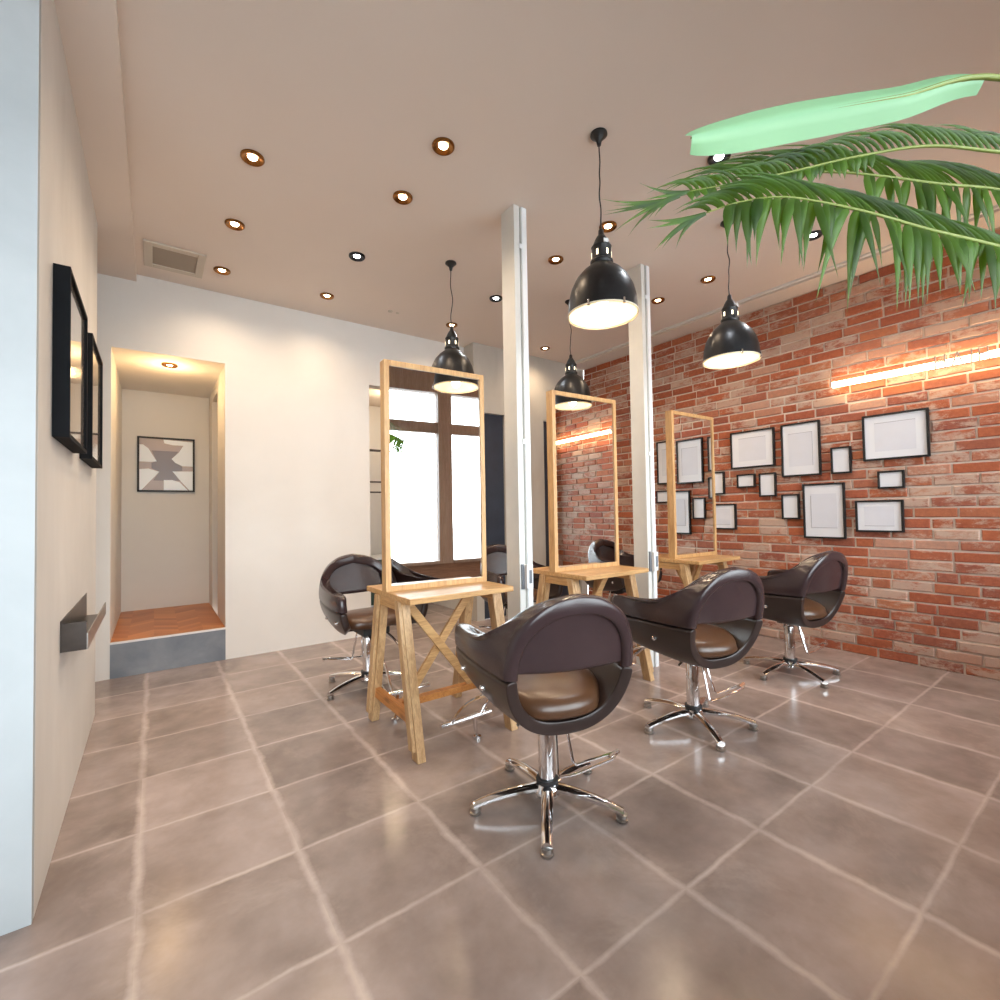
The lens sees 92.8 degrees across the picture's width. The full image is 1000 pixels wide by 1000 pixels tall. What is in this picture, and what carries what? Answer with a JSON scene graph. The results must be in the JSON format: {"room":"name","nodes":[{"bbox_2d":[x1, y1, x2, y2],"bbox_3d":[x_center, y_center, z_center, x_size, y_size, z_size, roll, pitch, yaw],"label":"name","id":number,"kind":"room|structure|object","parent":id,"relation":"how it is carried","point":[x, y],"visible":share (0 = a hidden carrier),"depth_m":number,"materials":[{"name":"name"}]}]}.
{"room":"salon","nodes":[
{"label":"salon","id":0,"kind":"room"},
{"bbox_2d":[0,0,40,935],"bbox_3d":[-2.223,-0.256,0.781,2.120,2.925,0.030,0,-2,-36],"label":"wall","id":1,"kind":"structure","parent":0,"point":[20,20],"depth_m":1.37,"materials":[{"name":"paint"}]},
{"bbox_2d":[34,0,97,914],"bbox_3d":[-2.027,-0.227,2.026,0.340,2.925,1.755,0,-2,-36],"label":"wall","id":2,"kind":"structure","parent":0,"point":[66,485],"depth_m":1.72,"materials":[{"name":"beige paint"}]},
{"bbox_2d":[52,263,87,453],"bbox_3d":[-1.644,-0.501,1.829,0.045,0.590,0.520,0,-2,-36],"label":"picture frame","id":3,"kind":"object","parent":2,"relation":"attached to","point":[70,319],"visible":1,"depth_m":1.64,"materials":[{"name":"black wood"}]},
{"bbox_2d":[70,283,83,446],"bbox_3d":[-1.648,-0.501,1.827,0.034,0.562,0.492,0,-2,-36],"label":"print","id":4,"kind":"object","parent":3,"relation":"attached to","point":[76,304],"depth_m":1.84},
{"bbox_2d":[60,593,105,652],"bbox_3d":[-1.826,0.517,2.104,0.078,0.115,0.820,0,-2,-36],"label":"trough","id":5,"kind":"object","parent":2,"relation":"attached to","point":[78,629],"visible":1,"depth_m":1.79,"materials":[{"name":"metal"}]},
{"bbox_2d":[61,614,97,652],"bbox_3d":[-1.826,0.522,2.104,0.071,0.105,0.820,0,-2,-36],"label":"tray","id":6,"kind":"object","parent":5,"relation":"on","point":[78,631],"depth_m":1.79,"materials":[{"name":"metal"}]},
{"bbox_2d":[79,332,102,468],"bbox_3d":[-2.079,-0.478,2.428,0.045,0.590,0.540,0,-2,-36],"label":"picture frame","id":7,"kind":"object","parent":2,"relation":"attached to","point":[93,458],"visible":0.81,"depth_m":2.39,"materials":[{"name":"black wood"}]},
{"bbox_2d":[93,346,99,462],"bbox_3d":[-2.083,-0.478,2.425,0.034,0.562,0.512,0,-2,-36],"label":"print","id":8,"kind":"object","parent":7,"relation":"attached to","point":[96,355],"depth_m":2.47},
{"bbox_2d":[54,0,136,281],"bbox_3d":[-2.167,-1.746,0.854,2.290,0.055,5.060,0,-2,-36],"label":"ceiling beam","id":9,"kind":"structure","parent":2,"relation":"attached to","point":[89,29],"depth_m":2.10,"materials":[{"name":"paint"}]},
{"bbox_2d":[111,351,223,638],"bbox_3d":[-3.010,0.011,4.324,0.963,2.600,1.410,0,-2,-36],"label":"wall","id":10,"kind":"structure","parent":0,"point":[167,550],"depth_m":4.73,"materials":[{"name":"paint"}]},
{"bbox_2d":[137,436,194,491],"bbox_3d":[-3.355,-0.354,4.793,0.474,0.545,0.026,0,-2,-36],"label":"artwork","id":11,"kind":"object","parent":10,"relation":"attached to","point":[163,464],"visible":1,"depth_m":4.79,"materials":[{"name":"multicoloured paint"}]},
{"bbox_2d":[110,603,224,642],"bbox_3d":[-2.923,1.179,4.202,0.723,0.254,1.398,0,-2,-36],"label":"floor","id":12,"kind":"structure","parent":0,"point":[138,624],"depth_m":4.09,"materials":[{"name":"brown wood"}]},
{"bbox_2d":[113,351,222,397],"bbox_3d":[-3.029,-1.134,4.353,0.963,0.078,1.410,0,-2,-36],"label":"ceiling","id":13,"kind":"structure","parent":0,"point":[135,372],"depth_m":4.22,"materials":[{"name":"white paint"}]},
{"bbox_2d":[161,363,177,367],"bbox_3d":[-2.712,-1.104,3.908,0.112,0.014,0.112,0,-2,-36],"label":"recessed light","id":14,"kind":"object","parent":13,"relation":"in","point":[168,365],"visible":1,"depth_m":3.90,"materials":[{"name":"brown metal"}]},
{"bbox_2d":[95,273,463,681],"bbox_3d":[-2.501,-0.202,3.755,5.165,2.980,0.120,0,-2,-36],"label":"wall","id":15,"kind":"structure","parent":0,"point":[296,383],"depth_m":4.08,"materials":[{"name":"white paint"}]},
{"bbox_2d":[110,629,225,678],"bbox_3d":[-2.508,1.163,3.630,0.723,0.242,0.014,0,-2,-36],"label":"trim","id":16,"kind":"structure","parent":15,"relation":"attached to","point":[146,656],"depth_m":3.61,"materials":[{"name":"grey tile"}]},
{"bbox_2d":[110,627,225,644],"bbox_3d":[-2.510,1.035,3.633,0.723,0.014,0.016,0,-2,-36],"label":"trim","id":17,"kind":"structure","parent":15,"relation":"attached to","point":[222,628],"depth_m":3.61,"materials":[{"name":"silver metal"}]},
{"bbox_2d":[369,388,379,406],"bbox_3d":[-1.361,-1.339,5.776,1.460,0.080,1.740,0,-2,-36],"label":"ceiling","id":18,"kind":"structure","parent":0,"point":[374,394],"depth_m":6.00,"materials":[{"name":"paint"}]},
{"bbox_2d":[369,406,460,608],"bbox_3d":[-1.340,-0.030,5.742,1.460,2.700,1.740,0,-2,-36],"label":"wall","id":19,"kind":"structure","parent":0,"point":[374,411],"depth_m":6.45,"materials":[{"name":"white paint"}]},
{"bbox_2d":[0,603,999,999],"bbox_3d":[-0.817,1.288,2.857,7.080,0.100,7.140,0,-2,-36],"label":"floor","id":20,"kind":"structure","parent":0,"point":[231,829],"depth_m":1.62,"materials":[{"name":"tile"}]},
{"bbox_2d":[319,554,429,721],"bbox_3d":[-0.797,0.809,3.083,0.602,0.867,0.963,0,-2,-37],"label":"salon chair","id":21,"kind":"object","parent":20,"relation":"on","point":[349,573],"visible":0.7,"depth_m":3.17,"materials":[{"name":"brown leather"}]},
{"bbox_2d":[371,554,381,606],"bbox_3d":[-1.481,1.001,5.755,0.970,0.645,0.450,0,-2,-36],"label":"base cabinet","id":22,"kind":"object","parent":20,"relation":"on","point":[378,557],"visible":0.02,"depth_m":5.54,"materials":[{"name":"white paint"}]},
{"bbox_2d":[371,554,381,559],"bbox_3d":[-1.486,0.690,5.763,0.970,0.024,0.450,0,-2,-36],"label":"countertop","id":23,"kind":"structure","parent":22,"relation":"on","point":[378,556],"depth_m":5.69,"materials":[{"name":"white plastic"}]},
{"bbox_2d":[366,581,517,764],"bbox_3d":[-0.331,0.848,2.615,0.619,0.750,0.631,0,-2,-36],"label":"trestle table","id":24,"kind":"object","parent":20,"relation":"on","point":[407,708],"visible":0.87,"depth_m":2.54,"materials":[{"name":"brown wood"}]},
{"bbox_2d":[380,359,486,591],"bbox_3d":[-0.356,-0.129,2.641,0.604,1.205,0.062,0,-2,-33],"label":"mirror","id":25,"kind":"object","parent":24,"relation":"on","point":[433,500],"visible":1,"depth_m":2.60,"materials":[{"name":"clear mirror"}]},
{"bbox_2d":[501,204,532,620],"bbox_3d":[0.118,-0.268,2.849,0.094,2.979,0.168,0,-2,-36],"label":"steel post","id":26,"kind":"object","parent":20,"relation":"on","point":[513,220],"visible":0.94,"depth_m":2.83,"materials":[{"name":"metal"}]},
{"bbox_2d":[529,570,531,582],"bbox_3d":[0.179,0.445,2.763,0.019,0.077,0.002,0,-2,-36],"label":"switch","id":27,"kind":"object","parent":26,"relation":"attached to","point":[530,571],"depth_m":2.76,"materials":[{"name":"plastic"}]},
{"bbox_2d":[479,544,562,627],"bbox_3d":[0.180,0.813,3.845,0.619,0.867,0.970,0,-2,-28],"label":"salon chair","id":28,"kind":"object","parent":20,"relation":"on","point":[496,554],"visible":0.24,"depth_m":4.12,"materials":[{"name":"brown leather"}]},
{"bbox_2d":[439,594,632,859],"bbox_3d":[0.117,0.768,2.038,0.629,0.865,0.957,0,-2,-18],"label":"salon chair","id":29,"kind":"object","parent":20,"relation":"on","point":[561,665],"visible":1,"depth_m":1.70,"materials":[{"name":"brown leather"}]},
{"bbox_2d":[533,565,653,681],"bbox_3d":[0.616,0.850,3.302,0.619,0.750,0.631,0,-2,-36],"label":"trestle table","id":30,"kind":"object","parent":20,"relation":"on","point":[600,576],"visible":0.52,"depth_m":3.22,"materials":[{"name":"brown wood"}]},
{"bbox_2d":[546,390,618,571],"bbox_3d":[0.587,-0.127,3.326,0.604,1.205,0.062,0,-2,-33],"label":"mirror","id":31,"kind":"object","parent":30,"relation":"on","point":[581,429],"visible":1,"depth_m":3.28,"materials":[{"name":"brown wood"}]},
{"bbox_2d":[585,549,661,600],"bbox_3d":[1.225,0.813,4.529,0.635,0.867,0.978,0,-2,-34],"label":"salon chair","id":32,"kind":"object","parent":20,"relation":"on","point":[615,585],"visible":0.22,"depth_m":4.54,"materials":[{"name":"brown leather"}]},
{"bbox_2d":[627,263,658,666],"bbox_3d":[1.083,-0.266,3.555,0.094,2.979,0.168,0,-2,-36],"label":"steel post","id":33,"kind":"object","parent":20,"relation":"on","point":[640,361],"visible":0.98,"depth_m":3.54,"materials":[{"name":"metal"}]},
{"bbox_2d":[610,567,764,752],"bbox_3d":[0.966,0.771,2.716,0.641,0.867,0.990,0,-2,-23],"label":"salon chair","id":34,"kind":"object","parent":20,"relation":"on","point":[714,621],"visible":0.98,"depth_m":2.39,"materials":[{"name":"brown leather"}]},
{"bbox_2d":[657,554,739,586],"bbox_3d":[1.607,0.852,4.022,0.619,0.750,0.631,0,-2,-36],"label":"trestle table","id":35,"kind":"object","parent":20,"relation":"on","point":[685,568],"visible":0.3,"depth_m":3.86,"materials":[{"name":"brown wood"}]},
{"bbox_2d":[665,410,716,558],"bbox_3d":[1.628,-0.126,4.039,0.604,1.205,0.062,0,-2,-35],"label":"mirror","id":36,"kind":"object","parent":35,"relation":"on","point":[690,462],"visible":1,"depth_m":3.99,"materials":[{"name":"brown wood"}]},
{"bbox_2d":[743,550,847,688],"bbox_3d":[1.942,0.774,3.477,0.641,0.867,0.990,0,-2,-27],"label":"salon chair","id":37,"kind":"object","parent":20,"relation":"on","point":[809,594],"visible":0.87,"depth_m":3.14,"materials":[{"name":"brown leather"}]},
{"bbox_2d":[603,73,999,310],"bbox_3d":[0.900,0.125,0.811,1.239,2.062,0.875,-1,-1,-5],"label":"potted palm","id":38,"kind":"object","parent":20,"relation":"on","point":[919,242],"visible":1,"depth_m":0.99,"materials":[{"name":"green plant"}]},
{"bbox_2d":[464,342,587,620],"bbox_3d":[0.322,-0.199,5.688,1.675,2.980,0.310,0,-2,-36],"label":"wall","id":39,"kind":"structure","parent":0,"point":[544,374],"depth_m":5.56,"materials":[{"name":"white paint"}]},
{"bbox_2d":[484,414,505,618],"bbox_3d":[-0.086,0.169,5.248,0.300,2.225,0.040,0,-2,-36],"label":"door","id":40,"kind":"structure","parent":39,"relation":"in","point":[493,424],"depth_m":5.25,"materials":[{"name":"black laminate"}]},
{"bbox_2d":[543,421,579,596],"bbox_3d":[0.742,0.171,5.849,0.575,2.225,0.040,0,-2,-36],"label":"door","id":41,"kind":"structure","parent":39,"relation":"in","point":[565,592],"depth_m":5.70,"materials":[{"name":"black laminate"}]},
{"bbox_2d":[117,0,999,371],"bbox_3d":[-0.328,-1.819,2.192,7.080,0.100,5.300,0,-2,-36],"label":"ceiling","id":42,"kind":"structure","parent":0,"point":[344,103],"depth_m":2.27,"materials":[{"name":"paint"}]},
{"bbox_2d":[143,239,206,278],"bbox_3d":[-2.304,-1.699,3.374,0.356,0.014,0.380,0,-2,-36],"label":"ceiling vent","id":43,"kind":"object","parent":42,"relation":"in","point":[156,255],"visible":1,"depth_m":3.36,"materials":[{"name":"paint"}]},
{"bbox_2d":[152,246,196,272],"bbox_3d":[-2.304,-1.703,3.374,0.256,0.005,0.280,0,-2,-36],"label":"grille","id":44,"kind":"object","parent":43,"relation":"attached to","point":[164,258],"depth_m":3.38,"materials":[{"name":"beige metal"}]},
{"bbox_2d":[213,266,230,274],"bbox_3d":[-2.062,-1.699,3.531,0.112,0.014,0.112,0,-2,-36],"label":"recessed light","id":45,"kind":"object","parent":42,"relation":"in","point":[218,269],"visible":1,"depth_m":3.52,"materials":[{"name":"brown metal"}]},
{"bbox_2d":[225,218,244,230],"bbox_3d":[-1.658,-1.720,2.978,0.112,0.014,0.112,0,-2,-36],"label":"recessed light","id":46,"kind":"object","parent":42,"relation":"in","point":[233,224],"visible":1,"depth_m":2.97,"materials":[{"name":"brown metal"}]},
{"bbox_2d":[240,149,264,166],"bbox_3d":[-1.261,-1.740,2.426,0.112,0.014,0.112,0,-2,-36],"label":"recessed light","id":47,"kind":"object","parent":42,"relation":"in","point":[251,157],"visible":1,"depth_m":2.42,"materials":[{"name":"brown metal"}]},
{"bbox_2d":[320,292,333,299],"bbox_3d":[-1.442,-1.698,3.969,0.112,0.014,0.112,0,-2,-36],"label":"recessed light","id":48,"kind":"object","parent":42,"relation":"in","point":[328,296],"visible":1,"depth_m":3.96,"materials":[{"name":"brown metal"}]},
{"bbox_2d":[349,252,364,261],"bbox_3d":[-1.013,-1.720,3.370,0.112,0.014,0.112,0,-2,-36],"label":"recessed light","id":49,"kind":"object","parent":42,"relation":"in","point":[355,256],"visible":1,"depth_m":3.36,"materials":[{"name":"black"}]},
{"bbox_2d":[393,190,412,204],"bbox_3d":[-0.562,-1.744,2.749,0.112,0.014,0.112,0,-2,-36],"label":"recessed light","id":50,"kind":"object","parent":42,"relation":"in","point":[402,197],"visible":1,"depth_m":2.74,"materials":[{"name":"brown metal"}]},
{"bbox_2d":[432,137,454,155],"bbox_3d":[-0.282,-1.758,2.372,0.112,0.014,0.112,0,-2,-36],"label":"recessed light","id":51,"kind":"object","parent":42,"relation":"in","point":[446,146],"visible":1,"depth_m":2.37,"materials":[{"name":"brown metal"}]},
{"bbox_2d":[446,322,457,327],"bbox_3d":[-0.469,-1.697,4.626,0.112,0.014,0.112,0,-2,-36],"label":"recessed light","id":52,"kind":"object","parent":42,"relation":"in","point":[448,325],"visible":0.88,"depth_m":4.62,"materials":[{"name":"brown metal"}]},
{"bbox_2d":[432,260,473,373],"bbox_3d":[-0.352,-1.283,3.473,0.338,0.904,0.342,-1,-1,6],"label":"pendant lamp","id":53,"kind":"object","parent":42,"relation":"hanging from","point":[451,358],"visible":0.66,"depth_m":3.37,"materials":[{"name":"black metal"}]},
{"bbox_2d":[489,295,501,301],"bbox_3d":[-0.035,-1.719,4.067,0.112,0.014,0.112,0,-2,-36],"label":"recessed light","id":54,"kind":"object","parent":42,"relation":"in","point":[495,298],"visible":0.99,"depth_m":4.06,"materials":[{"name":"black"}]},
{"bbox_2d":[540,346,549,350],"bbox_3d":[0.504,-1.695,5.330,0.112,0.014,0.112,0,-2,-36],"label":"recessed light","id":55,"kind":"object","parent":42,"relation":"in","point":[544,348],"visible":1,"depth_m":5.32,"materials":[{"name":"brown metal"}]},
{"bbox_2d":[548,255,563,264],"bbox_3d":[0.405,-1.742,3.457,0.112,0.014,0.112,0,-2,-36],"label":"recessed light","id":56,"kind":"object","parent":42,"relation":"in","point":[557,259],"visible":1,"depth_m":3.45,"materials":[{"name":"brown metal"}]},
{"bbox_2d":[554,299,590,395],"bbox_3d":[0.617,-1.282,4.143,0.342,0.904,0.338,-1,-2,-15],"label":"pendant lamp","id":57,"kind":"object","parent":42,"relation":"hanging from","point":[571,382],"visible":0.62,"depth_m":4.03,"materials":[{"name":"black metal"}]},
{"bbox_2d":[567,127,638,329],"bbox_3d":[0.489,-1.327,2.301,0.338,0.904,0.342,0,-2,-36],"label":"pendant lamp","id":58,"kind":"object","parent":42,"relation":"hanging from","point":[604,295],"visible":1,"depth_m":2.25,"materials":[{"name":"black metal"}]},
{"bbox_2d":[599,221,616,232],"bbox_3d":[0.695,-1.756,3.064,0.112,0.014,0.112,0,-2,-36],"label":"recessed light","id":59,"kind":"object","parent":42,"relation":"in","point":[607,226],"visible":0.94,"depth_m":3.06,"materials":[{"name":"brown metal"}]},
{"bbox_2d":[651,297,664,303],"bbox_3d":[1.380,-1.740,4.158,0.112,0.014,0.112,0,-2,-36],"label":"recessed light","id":60,"kind":"object","parent":42,"relation":"in","point":[658,300],"visible":1,"depth_m":4.15,"materials":[{"name":"brown metal"}]},
{"bbox_2d":[700,275,715,283],"bbox_3d":[1.657,-1.754,3.792,0.112,0.014,0.112,0,-2,-36],"label":"recessed light","id":61,"kind":"object","parent":42,"relation":"in","point":[707,279],"visible":1,"depth_m":3.79,"materials":[{"name":"brown metal"}]},
{"bbox_2d":[707,154,730,165],"bbox_3d":[1.141,-1.779,2.478,0.112,0.014,0.112,0,-2,-36],"label":"recessed light","id":62,"kind":"object","parent":42,"relation":"in","point":[712,159],"visible":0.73,"depth_m":2.48,"materials":[{"name":"white"}]},
{"bbox_2d":[702,221,762,368],"bbox_3d":[1.462,-1.325,3.033,0.342,0.904,0.338,-2,-2,25],"label":"pendant lamp","id":63,"kind":"object","parent":42,"relation":"hanging from","point":[733,343],"visible":0.94,"depth_m":2.96,"materials":[{"name":"black metal"}]},
{"bbox_2d":[809,230,822,240],"bbox_3d":[2.107,-1.776,3.204,0.112,0.014,0.112,0,-2,-36],"label":"recessed light","id":64,"kind":"object","parent":42,"relation":"in","point":[816,234],"visible":0.62,"depth_m":3.19,"materials":[{"name":"white"}]},
{"bbox_2d":[584,227,999,680],"bbox_3d":[2.568,-0.277,4.120,0.123,2.980,4.870,0,-2,-36],"label":"wall","id":65,"kind":"structure","parent":0,"point":[987,535],"depth_m":3.63,"materials":[{"name":"red brick"}]},
{"bbox_2d":[656,441,666,484],"bbox_3d":[1.798,-0.401,5.046,0.023,0.459,0.305,0,-2,-36],"label":"picture frame","id":66,"kind":"object","parent":65,"relation":"attached to","point":[660,446],"visible":0.35,"depth_m":5.13,"materials":[{"name":"black paint"}]},
{"bbox_2d":[662,450,666,475],"bbox_3d":[1.797,-0.401,5.045,0.001,0.285,0.189,0,-2,-36],"label":"print","id":67,"kind":"object","parent":66,"relation":"attached to","point":[664,471],"depth_m":5.09},
{"bbox_2d":[656,491,666,502],"bbox_3d":[1.769,-0.035,5.085,0.023,0.130,0.224,0,-2,-36],"label":"picture frame","id":68,"kind":"object","parent":65,"relation":"attached to","point":[661,496],"visible":0.59,"depth_m":5.12,"materials":[{"name":"white paper"}]},
{"bbox_2d":[715,471,724,494],"bbox_3d":[2.109,-0.162,4.617,0.023,0.218,0.140,0,-2,-36],"label":"picture frame","id":69,"kind":"object","parent":65,"relation":"attached to","point":[719,476],"visible":0.59,"depth_m":4.59,"materials":[{"name":"white paper"}]},
{"bbox_2d":[716,504,736,529],"bbox_3d":[2.128,0.161,4.590,0.023,0.244,0.305,0,-2,-36],"label":"picture frame","id":70,"kind":"object","parent":65,"relation":"attached to","point":[726,514],"visible":0.6,"depth_m":4.54,"materials":[{"name":"white paper"}]},
{"bbox_2d":[716,509,729,523],"bbox_3d":[2.126,0.161,4.589,0.001,0.151,0.189,0,-2,-36],"label":"print","id":71,"kind":"object","parent":70,"relation":"attached to","point":[722,515],"depth_m":4.57},
{"bbox_2d":[736,473,755,487],"bbox_3d":[2.271,-0.176,4.394,0.023,0.124,0.166,0,-2,-36],"label":"picture frame","id":72,"kind":"object","parent":65,"relation":"attached to","point":[743,480],"visible":1,"depth_m":4.39,"materials":[{"name":"white paper"}]},
{"bbox_2d":[730,427,775,468],"bbox_3d":[2.303,-0.466,4.351,0.023,0.342,0.393,0,-2,-36],"label":"picture frame","id":73,"kind":"object","parent":65,"relation":"attached to","point":[751,448],"visible":1,"depth_m":4.34,"materials":[{"name":"black paint"}]},
{"bbox_2d":[738,436,765,461],"bbox_3d":[2.302,-0.466,4.350,0.001,0.212,0.244,0,-2,-36],"label":"print","id":74,"kind":"object","parent":73,"relation":"attached to","point":[750,448],"depth_m":4.35},
{"bbox_2d":[758,472,776,496],"bbox_3d":[2.384,-0.136,4.239,0.023,0.211,0.145,0,-2,-36],"label":"picture frame","id":75,"kind":"object","parent":65,"relation":"attached to","point":[767,481],"visible":1,"depth_m":4.24,"materials":[{"name":"white paper"}]},
{"bbox_2d":[575,204,999,369],"bbox_3d":[2.399,-1.751,4.053,0.240,0.030,4.870,0,-2,-36],"label":"trim","id":76,"kind":"structure","parent":65,"relation":"attached to","point":[866,264],"depth_m":4.08,"materials":[{"name":"paint"}]},
{"bbox_2d":[781,494,800,518],"bbox_3d":[2.494,0.057,4.086,0.023,0.213,0.140,0,-2,-36],"label":"picture frame","id":77,"kind":"object","parent":65,"relation":"attached to","point":[790,503],"visible":1,"depth_m":4.08,"materials":[{"name":"white paper"}]},
{"bbox_2d":[780,420,821,476],"bbox_3d":[2.540,-0.428,4.024,0.023,0.453,0.299,0,-2,-36],"label":"picture frame","id":78,"kind":"object","parent":65,"relation":"attached to","point":[801,441],"visible":1,"depth_m":4.02,"materials":[{"name":"white paper"}]},
{"bbox_2d":[788,432,812,466],"bbox_3d":[2.539,-0.428,4.023,0.001,0.281,0.185,0,-2,-36],"label":"print","id":79,"kind":"object","parent":78,"relation":"attached to","point":[800,444],"depth_m":4.02},
{"bbox_2d":[802,482,846,538],"bbox_3d":[2.641,0.088,3.884,0.023,0.450,0.300,0,-2,-36],"label":"picture frame","id":80,"kind":"object","parent":65,"relation":"attached to","point":[824,504],"visible":1,"depth_m":3.88,"materials":[{"name":"black paint"}]},
{"bbox_2d":[810,493,837,527],"bbox_3d":[2.640,0.088,3.882,0.001,0.279,0.186,0,-2,-36],"label":"print","id":81,"kind":"object","parent":80,"relation":"attached to","point":[823,506],"depth_m":3.88},
{"bbox_2d":[830,446,851,473],"bbox_3d":[2.713,-0.317,3.786,0.023,0.212,0.138,0,-2,-36],"label":"picture frame","id":82,"kind":"object","parent":65,"relation":"attached to","point":[841,457],"visible":1,"depth_m":3.78,"materials":[{"name":"black paint"}]},
{"bbox_2d":[855,500,904,532],"bbox_3d":[2.856,0.122,3.588,0.023,0.241,0.295,0,-2,-36],"label":"picture frame","id":83,"kind":"object","parent":65,"relation":"attached to","point":[870,515],"visible":1,"depth_m":3.58,"materials":[{"name":"white paper"}]},
{"bbox_2d":[864,506,894,525],"bbox_3d":[2.855,0.122,3.587,0.001,0.149,0.183,0,-2,-36],"label":"print","id":84,"kind":"object","parent":83,"relation":"attached to","point":[873,515],"depth_m":3.58},
{"bbox_2d":[877,470,904,488],"bbox_3d":[2.899,-0.152,3.530,0.023,0.132,0.159,0,-2,-36],"label":"picture frame","id":85,"kind":"object","parent":65,"relation":"attached to","point":[893,478],"visible":1,"depth_m":3.53,"materials":[{"name":"white paper"}]},
{"bbox_2d":[862,407,930,461],"bbox_3d":[2.912,-0.475,3.513,0.023,0.346,0.390,0,-2,-36],"label":"picture frame","id":86,"kind":"object","parent":65,"relation":"attached to","point":[900,434],"visible":1,"depth_m":3.50,"materials":[{"name":"white paper"}]},
{"bbox_2d":[874,419,915,451],"bbox_3d":[2.910,-0.475,3.512,0.001,0.214,0.242,0,-2,-36],"label":"print","id":87,"kind":"object","parent":86,"relation":"attached to","point":[890,435],"depth_m":3.51},
{"bbox_2d":[832,349,999,387],"bbox_3d":[3.260,-0.944,2.978,0.090,0.047,2.030,0,-2,-36],"label":"tube","id":88,"kind":"object","parent":65,"relation":"attached to","point":[996,353],"visible":1,"depth_m":3.38,"materials":[{"name":"white"}]},
{"bbox_2d":[934,345,994,369],"bbox_3d":[3.064,-0.945,3.151,0.022,0.097,0.315,0,-2,-36],"label":"letter sign","id":89,"kind":"object","parent":88,"relation":"attached to","point":[987,346],"visible":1,"depth_m":3.15,"materials":[{"name":"white plastic"}]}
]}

